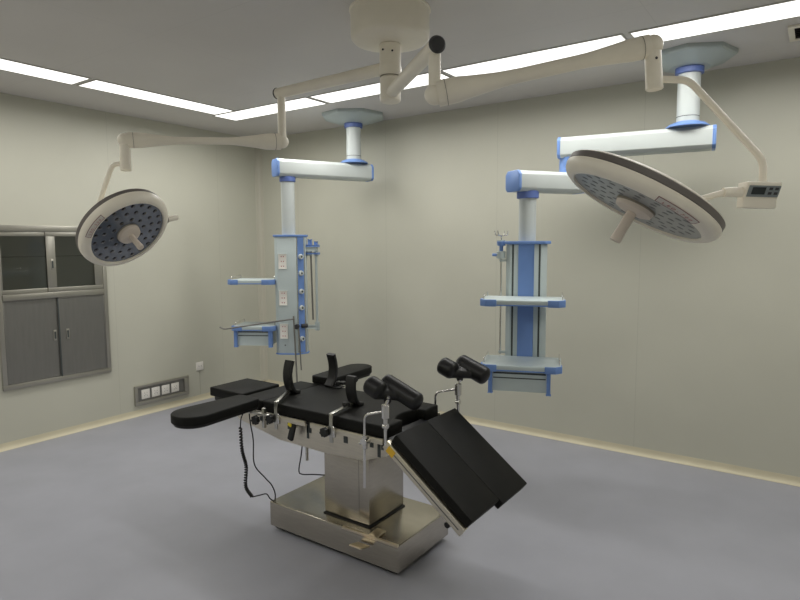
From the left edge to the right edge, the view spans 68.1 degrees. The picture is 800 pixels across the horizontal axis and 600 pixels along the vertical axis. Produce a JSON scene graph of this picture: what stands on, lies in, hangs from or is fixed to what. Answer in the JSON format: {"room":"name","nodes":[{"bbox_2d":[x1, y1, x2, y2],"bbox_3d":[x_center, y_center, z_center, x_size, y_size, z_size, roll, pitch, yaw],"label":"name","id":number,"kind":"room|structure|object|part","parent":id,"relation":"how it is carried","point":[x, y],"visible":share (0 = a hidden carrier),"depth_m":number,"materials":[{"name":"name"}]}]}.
{"room":"operating room","nodes":[
{"label":"operating room","id":0,"kind":"room"},
{"bbox_2d":[0,93,260,443],"bbox_3d":[-3.219,-0.201,4.635,0.150,2.800,5.750,4,7,35],"label":"wall","id":1,"kind":"structure","parent":0,"point":[168,305],"depth_m":5.64,"materials":[{"name":"paint"}]},
{"bbox_2d":[0,225,111,390],"bbox_3d":[-2.886,0.036,4.976,0.030,1.310,0.880,4,7,35],"label":"upper cabinet","id":2,"kind":"object","parent":1,"relation":"attached to","point":[54,312],"visible":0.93,"depth_m":4.92,"materials":[{"name":"metal"}]},
{"bbox_3d":[-3.005,-0.302,4.787,0.008,0.495,0.416,4,7,35],"label":"glass door","id":3,"kind":"part","parent":2,"relation":"part of","materials":[{"name":"glass"}]},
{"bbox_3d":[-3.002,0.329,4.847,0.008,0.669,0.416,4,7,35],"label":"metal door","id":4,"kind":"part","parent":2,"relation":"part of","materials":[{"name":"metal"}]},
{"bbox_3d":[-3.002,0.329,4.848,0.003,0.653,0.400,4,7,35],"label":"door panel","id":5,"kind":"part","parent":2,"relation":"part of","materials":[{"name":"metal"}]},
{"bbox_2d":[1,255,82,257],"bbox_3d":[-2.897,-0.366,4.944,0.002,0.008,0.808,4,7,35],"label":"shelf","id":6,"kind":"object","parent":2,"relation":"attached to","point":[2,256],"depth_m":4.87,"materials":[{"name":"metal"}]},
{"bbox_3d":[-2.787,-0.331,5.081,0.008,0.495,0.463,4,7,35],"label":"glass door","id":7,"kind":"part","parent":2,"relation":"part of","materials":[{"name":"glass"}]},
{"bbox_3d":[-2.764,0.297,5.169,0.003,0.653,0.378,4,7,35],"label":"door panel","id":8,"kind":"part","parent":2,"relation":"part of","materials":[{"name":"metal"}]},
{"bbox_3d":[-2.764,0.297,5.169,0.008,0.669,0.394,4,7,35],"label":"metal door","id":9,"kind":"part","parent":2,"relation":"part of","materials":[{"name":"metal"}]},
{"bbox_2d":[0,380,260,451],"bbox_3d":[-3.182,1.176,4.653,0.030,0.056,5.600,4,7,35],"label":"baseboard","id":10,"kind":"structure","parent":1,"relation":"attached to","point":[7,446],"depth_m":5.33,"materials":[{"name":"plastic"}]},
{"bbox_2d":[134,375,188,406],"bbox_3d":[-2.340,0.892,5.840,0.022,0.192,0.587,4,7,35],"label":"panel","id":11,"kind":"object","parent":1,"relation":"attached to","point":[153,392],"visible":1,"depth_m":5.83,"materials":[{"name":"metal"}]},
{"bbox_2d":[141,389,149,398],"bbox_3d":[-2.445,0.903,5.693,0.008,0.091,0.086,4,7,35],"label":"socket","id":12,"kind":"object","parent":11,"relation":"attached to","point":[145,393],"depth_m":5.69,"materials":[{"name":"grey plastic"}]},
{"bbox_2d":[152,386,159,396],"bbox_3d":[-2.384,0.894,5.780,0.008,0.091,0.086,4,7,35],"label":"socket","id":13,"kind":"object","parent":11,"relation":"attached to","point":[155,389],"depth_m":5.78,"materials":[{"name":"grey plastic"}]},
{"bbox_3d":[-2.353,0.885,5.836,0.006,0.135,0.507,4,7,35],"label":"plate","id":14,"kind":"part","parent":11,"relation":"part of","materials":[{"name":"metal"}]},
{"bbox_2d":[161,384,169,394],"bbox_3d":[-2.322,0.885,5.867,0.008,0.091,0.086,4,7,35],"label":"socket","id":15,"kind":"object","parent":11,"relation":"attached to","point":[165,388],"depth_m":5.86,"materials":[{"name":"grey plastic"}]},
{"bbox_2d":[171,382,178,391],"bbox_3d":[-2.261,0.877,5.954,0.008,0.091,0.086,4,7,35],"label":"socket","id":16,"kind":"object","parent":11,"relation":"attached to","point":[174,385],"depth_m":5.95,"materials":[{"name":"grey plastic"}]},
{"bbox_2d":[196,361,203,391],"bbox_3d":[-2.092,0.818,6.198,0.013,0.344,0.087,4,7,35],"label":"wall outlet","id":17,"kind":"object","parent":1,"relation":"attached to","point":[199,365],"visible":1,"depth_m":6.18,"materials":[{"name":"white plastic"}]},
{"bbox_3d":[-2.092,0.690,6.186,0.012,0.086,0.087,4,7,35],"label":"plate","id":18,"kind":"part","parent":17,"relation":"part of","materials":[{"name":"white plastic"}]},
{"bbox_2d":[0,397,799,599],"bbox_3d":[-0.369,1.428,2.697,7.200,0.100,5.900,4,7,35],"label":"floor","id":19,"kind":"structure","parent":0,"point":[145,507],"depth_m":3.38,"materials":[{"name":"plastic"}]},
{"bbox_2d":[170,353,526,573],"bbox_3d":[-0.341,0.816,3.245,1.906,1.014,1.451,4,7,35],"label":"table","id":20,"kind":"object","parent":19,"relation":"on","point":[358,509],"visible":1,"depth_m":3.06,"materials":[{"name":"leather"}]},
{"bbox_3d":[-0.949,0.595,3.055,0.195,0.014,0.458,4,7,35],"label":"board plate","id":21,"kind":"part","parent":20,"relation":"part of","materials":[{"name":"black leather"}]},
{"bbox_3d":[-0.864,0.910,3.324,0.064,0.415,0.052,4,7,35],"label":"coiled cord","id":22,"kind":"part","parent":20,"relation":"part of","materials":[{"name":"black rubber"}]},
{"bbox_3d":[-0.788,0.653,3.226,0.051,0.050,0.024,4,7,35],"label":"clamp knob","id":23,"kind":"part","parent":20,"relation":"part of","materials":[{"name":"black plastic"}]},
{"bbox_3d":[-0.766,0.889,3.300,0.137,0.521,0.056,-2,6,-13],"label":"power cord","id":24,"kind":"part","parent":20,"relation":"part of","materials":[{"name":"black rubber"}]},
{"bbox_3d":[-0.698,0.638,3.173,0.049,0.048,0.024,4,7,35],"label":"clamp knob","id":25,"kind":"part","parent":20,"relation":"part of","materials":[{"name":"black rubber"}]},
{"bbox_3d":[-0.722,0.625,3.256,0.600,0.028,0.054,4,7,35],"label":"rail","id":26,"kind":"part","parent":20,"relation":"part of","materials":[{"name":"metal"}]},
{"bbox_3d":[-0.695,0.568,3.515,0.172,0.068,0.472,4,7,35],"label":"neck mattress","id":27,"kind":"part","parent":20,"relation":"part of","materials":[{"name":"black leather"}]},
{"bbox_3d":[-0.572,0.700,3.136,0.057,0.097,0.020,4,7,35],"label":"release handle","id":28,"kind":"part","parent":20,"relation":"part of","materials":[{"name":"black plastic"}]},
{"bbox_3d":[-0.477,0.875,3.286,0.229,0.231,0.022,4,7,35],"label":"looped cord","id":29,"kind":"part","parent":20,"relation":"part of","materials":[{"name":"black rubber"}]},
{"bbox_3d":[-0.386,0.696,3.320,1.114,0.142,0.437,4,7,35],"label":"frame","id":30,"kind":"part","parent":20,"relation":"part of","materials":[{"name":"metal"}]},
{"bbox_3d":[-0.377,0.658,2.949,0.049,0.048,0.024,4,7,35],"label":"clamp knob","id":31,"kind":"part","parent":20,"relation":"part of","materials":[{"name":"black plastic"}]},
{"bbox_3d":[-0.356,0.502,3.585,0.046,0.025,0.075,4,7,35],"label":"clamp knob","id":32,"kind":"part","parent":20,"relation":"part of","materials":[{"name":"silver metal"}]},
{"bbox_3d":[-0.360,0.505,3.823,0.178,0.014,0.460,4,7,35],"label":"board plate","id":33,"kind":"part","parent":20,"relation":"part of","materials":[{"name":"black plastic"}]},
{"bbox_3d":[-0.278,0.539,3.073,0.042,0.018,0.043,4,7,35],"label":"bar knob","id":34,"kind":"part","parent":20,"relation":"part of","materials":[{"name":"black plastic"}]},
{"bbox_3d":[-0.257,0.653,2.932,0.465,0.028,0.054,4,7,35],"label":"rail","id":35,"kind":"part","parent":20,"relation":"part of","materials":[{"name":"metal"}]},
{"bbox_3d":[-0.276,0.592,3.225,0.843,0.070,0.477,4,7,35],"label":"mattress","id":36,"kind":"part","parent":20,"relation":"part of","materials":[{"name":"black leather"}]},
{"bbox_3d":[0.107,0.843,2.685,0.441,0.354,0.031,4,7,35],"label":"leg rail","id":37,"kind":"part","parent":20,"relation":"part of","materials":[{"name":"metal"}]},
{"bbox_2d":[0,0,799,135],"bbox_3d":[-0.382,-1.459,2.421,7.200,0.100,5.900,4,7,35],"label":"ceiling","id":38,"kind":"structure","parent":0,"point":[228,54],"depth_m":3.50,"materials":[{"name":"paint"}]},
{"bbox_2d":[0,58,91,84],"bbox_3d":[-2.645,-1.524,3.766,0.274,0.006,1.229,4,7,35],"label":"recessed light","id":39,"kind":"object","parent":38,"relation":"in","point":[8,65],"visible":1,"depth_m":4.03,"materials":[{"name":"white plastic"}]},
{"bbox_2d":[76,79,234,114],"bbox_3d":[-1.921,-1.625,4.793,0.274,0.006,1.239,4,7,35],"label":"recessed light","id":40,"kind":"object","parent":38,"relation":"in","point":[95,84],"visible":1,"depth_m":4.70,"materials":[{"name":"white plastic"}]},
{"bbox_2d":[212,103,276,120],"bbox_3d":[-1.301,-1.675,5.282,0.831,0.006,0.286,4,7,35],"label":"recessed light","id":41,"kind":"object","parent":38,"relation":"in","point":[270,109],"depth_m":5.32,"materials":[{"name":"white plastic"}]},
{"bbox_2d":[219,108,383,381],"bbox_3d":[-0.873,-0.495,5.398,1.534,2.380,0.589,-2,6,-18],"label":"pendant","id":42,"kind":"object","parent":38,"relation":"hanging from","point":[290,328],"visible":1,"depth_m":5.21,"materials":[{"name":"white metal"}]},
{"bbox_3d":[-1.448,0.340,5.241,0.032,0.155,0.057,0,5,5],"label":"corner post","id":43,"kind":"part","parent":42,"relation":"part of","materials":[{"name":"blue plastic"}]},
{"bbox_2d":[232,278,273,282],"bbox_3d":[-1.298,-0.174,5.340,0.412,0.028,0.340,0,5,5],"label":"shelf","id":44,"kind":"object","parent":42,"relation":"attached to","point":[240,280],"depth_m":5.18,"materials":[{"name":"white metal"}]},
{"bbox_2d":[234,322,275,329],"bbox_3d":[-1.283,0.233,5.357,0.382,0.028,0.340,0,5,5],"label":"shelf","id":45,"kind":"object","parent":42,"relation":"attached to","point":[270,326],"depth_m":5.20,"materials":[{"name":"white metal"}]},
{"bbox_3d":[-1.228,0.206,5.093,0.628,0.085,0.015,-1,6,-11],"label":"holder arm","id":46,"kind":"part","parent":42,"relation":"part of","materials":[{"name":"metal"}]},
{"bbox_3d":[-1.280,0.319,5.380,0.303,0.143,0.318,0,5,5],"label":"drawer","id":47,"kind":"part","parent":42,"relation":"part of","materials":[{"name":"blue metal"}]},
{"bbox_3d":[-1.139,0.341,5.214,0.032,0.155,0.057,0,5,5],"label":"corner post","id":48,"kind":"part","parent":42,"relation":"part of","materials":[{"name":"blue plastic"}]},
{"bbox_2d":[278,254,286,268],"bbox_3d":[-1.025,-0.337,5.165,0.076,0.134,0.014,0,5,5],"label":"outlet","id":49,"kind":"object","parent":42,"relation":"attached to","point":[282,258],"depth_m":5.16,"materials":[{"name":"white plastic"}]},
{"bbox_2d":[279,291,287,305],"bbox_3d":[-1.023,-0.018,5.195,0.076,0.134,0.014,0,5,5],"label":"outlet","id":50,"kind":"object","parent":42,"relation":"attached to","point":[283,295],"depth_m":5.19,"materials":[{"name":"white plastic"}]},
{"bbox_2d":[280,324,287,338],"bbox_3d":[-1.022,0.275,5.223,0.076,0.134,0.014,0,5,5],"label":"outlet","id":51,"kind":"object","parent":42,"relation":"attached to","point":[283,327],"depth_m":5.22,"materials":[{"name":"white plastic"}]},
{"bbox_3d":[-0.962,-0.566,5.226,0.286,0.018,0.189,0,5,5],"label":"plate","id":52,"kind":"part","parent":42,"relation":"part of","materials":[{"name":"blue plastic"}]},
{"bbox_3d":[-0.958,0.470,5.325,0.281,0.012,0.186,0,5,5],"label":"plate","id":53,"kind":"part","parent":42,"relation":"part of","materials":[{"name":"blue plastic"}]},
{"bbox_3d":[-0.915,0.430,5.180,0.042,0.581,0.016,4,7,35],"label":"holder rod","id":54,"kind":"part","parent":42,"relation":"part of","materials":[{"name":"metal"}]},
{"bbox_3d":[-0.878,0.432,5.202,0.035,0.371,0.012,5,8,45],"label":"holder rod","id":55,"kind":"part","parent":42,"relation":"part of","materials":[{"name":"metal"}]},
{"bbox_3d":[-0.784,-0.112,5.275,0.031,0.580,0.016,5,8,45],"label":"rod","id":56,"kind":"part","parent":42,"relation":"part of","materials":[{"name":"metal"}]},
{"bbox_3d":[-0.743,-0.098,5.278,0.022,0.610,0.022,4,7,35],"label":"rod","id":57,"kind":"part","parent":42,"relation":"part of","materials":[{"name":"silver metal"}]},
{"bbox_3d":[-0.683,-1.166,5.335,0.884,0.145,0.165,-3,6,-29],"label":"pendant arm","id":58,"kind":"part","parent":42,"relation":"part of","materials":[{"name":"white metal"}]},
{"bbox_3d":[-0.428,-1.656,5.433,0.545,0.080,0.545,-5,8,-44],"label":"ceiling plate","id":59,"kind":"part","parent":42,"relation":"part of","materials":[{"name":"grey metal"}]},
{"bbox_2d":[285,97,327,111],"bbox_3d":[-0.879,-1.649,4.988,0.503,0.006,0.287,4,7,35],"label":"recessed light","id":60,"kind":"object","parent":38,"relation":"in","point":[304,102],"depth_m":4.96,"materials":[{"name":"white plastic"}]},
{"bbox_2d":[308,82,379,102],"bbox_3d":[-0.365,-1.617,4.628,0.715,0.006,0.287,4,7,35],"label":"recessed light","id":61,"kind":"object","parent":38,"relation":"in","point":[373,89],"depth_m":4.65,"materials":[{"name":"white plastic"}]},
{"bbox_2d":[403,72,427,89],"bbox_3d":[0.112,-1.587,4.296,0.390,0.006,0.287,4,7,35],"label":"recessed light","id":62,"kind":"object","parent":38,"relation":"in","point":[421,80],"depth_m":4.33,"materials":[{"name":"white plastic"}]},
{"bbox_2d":[75,0,781,265],"bbox_3d":[-0.077,-0.798,2.813,3.258,1.292,0.953,2,6,23],"label":"light","id":63,"kind":"object","parent":38,"relation":"hanging from","point":[122,226],"visible":1,"depth_m":2.35,"materials":[{"name":"beige metal"}]},
{"bbox_3d":[-1.545,-0.372,2.992,0.100,0.112,0.028,1,6,11],"label":"name plate","id":64,"kind":"part","parent":63,"relation":"part of","materials":[{"name":"grey plastic"}]},
{"bbox_3d":[-1.486,-0.782,3.202,0.061,0.167,0.060,4,7,35],"label":"lamp post","id":65,"kind":"part","parent":63,"relation":"part of","materials":[{"name":"beige metal"}]},
{"bbox_3d":[-1.473,-0.365,3.204,0.272,0.320,0.412,4,7,35],"label":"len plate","id":66,"kind":"part","parent":63,"relation":"part of","materials":[{"name":"blue plastic"}]},
{"bbox_3d":[-1.417,-0.311,3.180,0.093,0.085,0.035,2,6,26],"label":"handle","id":67,"kind":"part","parent":63,"relation":"part of","materials":[{"name":"beige plastic"}]},
{"bbox_3d":[-1.096,-0.909,3.371,0.838,0.135,0.087,-3,6,-24],"label":"spring arm","id":68,"kind":"part","parent":63,"relation":"part of","materials":[{"name":"beige metal"}]},
{"bbox_3d":[-0.706,-1.089,3.530,0.050,0.285,0.050,4,7,35],"label":"post","id":69,"kind":"part","parent":63,"relation":"part of","materials":[{"name":"beige metal"}]},
{"bbox_3d":[-0.390,-1.209,3.276,0.856,0.062,0.062,4,7,37],"label":"extension arm","id":70,"kind":"part","parent":63,"relation":"part of","materials":[{"name":"white metal"}]},
{"bbox_3d":[0.046,-1.018,2.651,0.062,0.067,0.786,-2,6,-14],"label":"extension arm","id":71,"kind":"part","parent":63,"relation":"part of","materials":[{"name":"white metal"}]},
{"bbox_3d":[0.135,-0.893,2.309,0.050,0.180,0.050,4,7,35],"label":"post","id":72,"kind":"part","parent":63,"relation":"part of","materials":[{"name":"white metal"}]},
{"bbox_3d":[0.546,-0.881,2.282,0.820,0.250,0.090,0,5,4],"label":"spring arm","id":73,"kind":"part","parent":63,"relation":"part of","materials":[{"name":"white metal"}]},
{"bbox_3d":[0.852,-0.279,2.260,0.094,0.126,0.043,0,5,2],"label":"handle","id":74,"kind":"part","parent":63,"relation":"part of","materials":[{"name":"beige plastic"}]},
{"bbox_3d":[0.898,-0.361,2.249,0.472,0.258,0.501,4,7,35],"label":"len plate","id":75,"kind":"part","parent":63,"relation":"part of","materials":[{"name":"grey plastic"}]},
{"bbox_3d":[0.966,-0.883,2.253,0.073,0.169,0.066,4,7,35],"label":"lamp post","id":76,"kind":"part","parent":63,"relation":"part of","materials":[{"name":"white metal"}]},
{"bbox_3d":[0.932,-0.301,1.984,0.152,0.087,0.039,-1,6,-11],"label":"name plate","id":77,"kind":"part","parent":63,"relation":"part of","materials":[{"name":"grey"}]},
{"bbox_3d":[1.194,-0.393,2.251,0.237,0.075,0.040,0,5,1],"label":"yoke arm","id":78,"kind":"part","parent":63,"relation":"part of","materials":[{"name":"white metal"}]},
{"bbox_3d":[1.362,-0.407,2.217,0.119,0.044,0.021,0,5,0],"label":"control panel","id":79,"kind":"part","parent":63,"relation":"part of","materials":[{"name":"grey plastic"}]},
{"bbox_2d":[441,34,626,76],"bbox_3d":[0.842,-1.543,3.795,1.199,0.006,0.276,4,7,35],"label":"recessed light","id":80,"kind":"object","parent":38,"relation":"in","point":[512,62],"visible":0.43,"depth_m":3.76,"materials":[{"name":"white plastic"}]},
{"bbox_2d":[480,42,738,396],"bbox_3d":[1.298,-0.492,3.922,1.588,2.126,0.712,0,5,-2],"label":"pendant","id":81,"kind":"object","parent":38,"relation":"hanging from","point":[524,366],"visible":0.93,"depth_m":3.90,"materials":[{"name":"white metal"}]},
{"bbox_3d":[0.578,0.517,3.787,0.032,0.150,0.057,1,6,15],"label":"corner post","id":82,"kind":"part","parent":81,"relation":"part of","materials":[{"name":"blue plastic"}]},
{"bbox_3d":[0.680,-0.350,4.055,0.089,0.102,0.060,4,7,35],"label":"clamp knob","id":83,"kind":"part","parent":81,"relation":"part of","materials":[{"name":"blue plastic"}]},
{"bbox_3d":[0.797,0.498,3.909,0.353,0.138,0.358,1,6,15],"label":"drawer","id":84,"kind":"part","parent":81,"relation":"part of","materials":[{"name":"grey metal"}]},
{"bbox_2d":[483,355,560,371],"bbox_3d":[0.796,0.413,3.871,0.496,0.028,0.352,1,6,15],"label":"shelf","id":85,"kind":"object","parent":81,"relation":"attached to","point":[496,363],"depth_m":3.79,"materials":[{"name":"white metal"}]},
{"bbox_2d":[485,296,563,305],"bbox_3d":[0.799,0.003,3.841,0.515,0.028,0.332,1,6,15],"label":"shelf","id":86,"kind":"object","parent":81,"relation":"attached to","point":[489,300],"depth_m":3.71,"materials":[{"name":"white metal"}]},
{"bbox_3d":[0.849,0.018,4.004,0.108,0.791,0.009,1,6,15],"label":"blue panel","id":87,"kind":"part","parent":81,"relation":"part of","materials":[{"name":"plastic"}]},
{"bbox_3d":[0.871,-0.393,4.057,0.319,0.020,0.218,1,6,15],"label":"plate","id":88,"kind":"part","parent":81,"relation":"part of","materials":[{"name":"blue plastic"}]},
{"bbox_3d":[0.928,0.524,3.696,0.032,0.150,0.057,1,6,15],"label":"corner post","id":89,"kind":"part","parent":81,"relation":"part of","materials":[{"name":"blue plastic"}]},
{"bbox_3d":[1.009,-0.807,4.066,0.521,0.135,0.165,-2,6,-22],"label":"pendant arm","id":90,"kind":"part","parent":81,"relation":"part of","materials":[{"name":"white metal"}]},
{"bbox_3d":[1.549,-1.037,3.930,0.933,0.140,0.165,2,6,26],"label":"pendant arm","id":91,"kind":"part","parent":81,"relation":"part of","materials":[{"name":"white metal"}]},
{"bbox_3d":[1.833,-1.505,3.742,0.490,0.080,0.490,-5,7,-38],"label":"ceiling plate","id":92,"kind":"part","parent":81,"relation":"part of","materials":[{"name":"grey metal"}]},
{"bbox_2d":[628,0,799,41],"bbox_3d":[1.849,-1.480,3.092,1.199,0.006,0.276,4,7,35],"label":"recessed light","id":93,"kind":"object","parent":38,"relation":"in","point":[788,9],"visible":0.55,"depth_m":3.16,"materials":[{"name":"white plastic"}]},
{"bbox_2d":[788,24,799,41],"bbox_3d":[2.325,-1.494,3.260,0.310,0.014,0.280,4,7,35],"label":"ceiling vent","id":94,"kind":"object","parent":38,"relation":"in","point":[793,30],"visible":1,"depth_m":3.31,"materials":[{"name":"beige plastic"}]},
{"bbox_2d":[262,57,799,476],"bbox_3d":[1.275,-0.247,4.902,6.900,2.800,0.150,4,7,35],"label":"wall","id":95,"kind":"structure","parent":0,"point":[663,343],"depth_m":4.71,"materials":[{"name":"paint"}]},
{"bbox_2d":[254,148,267,380],"bbox_3d":[-1.586,-0.432,6.769,0.060,2.760,0.060,4,7,35],"label":"trim","id":96,"kind":"structure","parent":95,"relation":"attached to","point":[257,152],"depth_m":6.76,"materials":[{"name":"beige paint"}]},
{"bbox_2d":[265,379,799,486],"bbox_3d":[1.229,1.126,4.959,6.900,0.056,0.030,4,7,35],"label":"baseboard","id":97,"kind":"structure","parent":95,"relation":"attached to","point":[690,461],"depth_m":4.53,"materials":[{"name":"plastic"}]}
]}

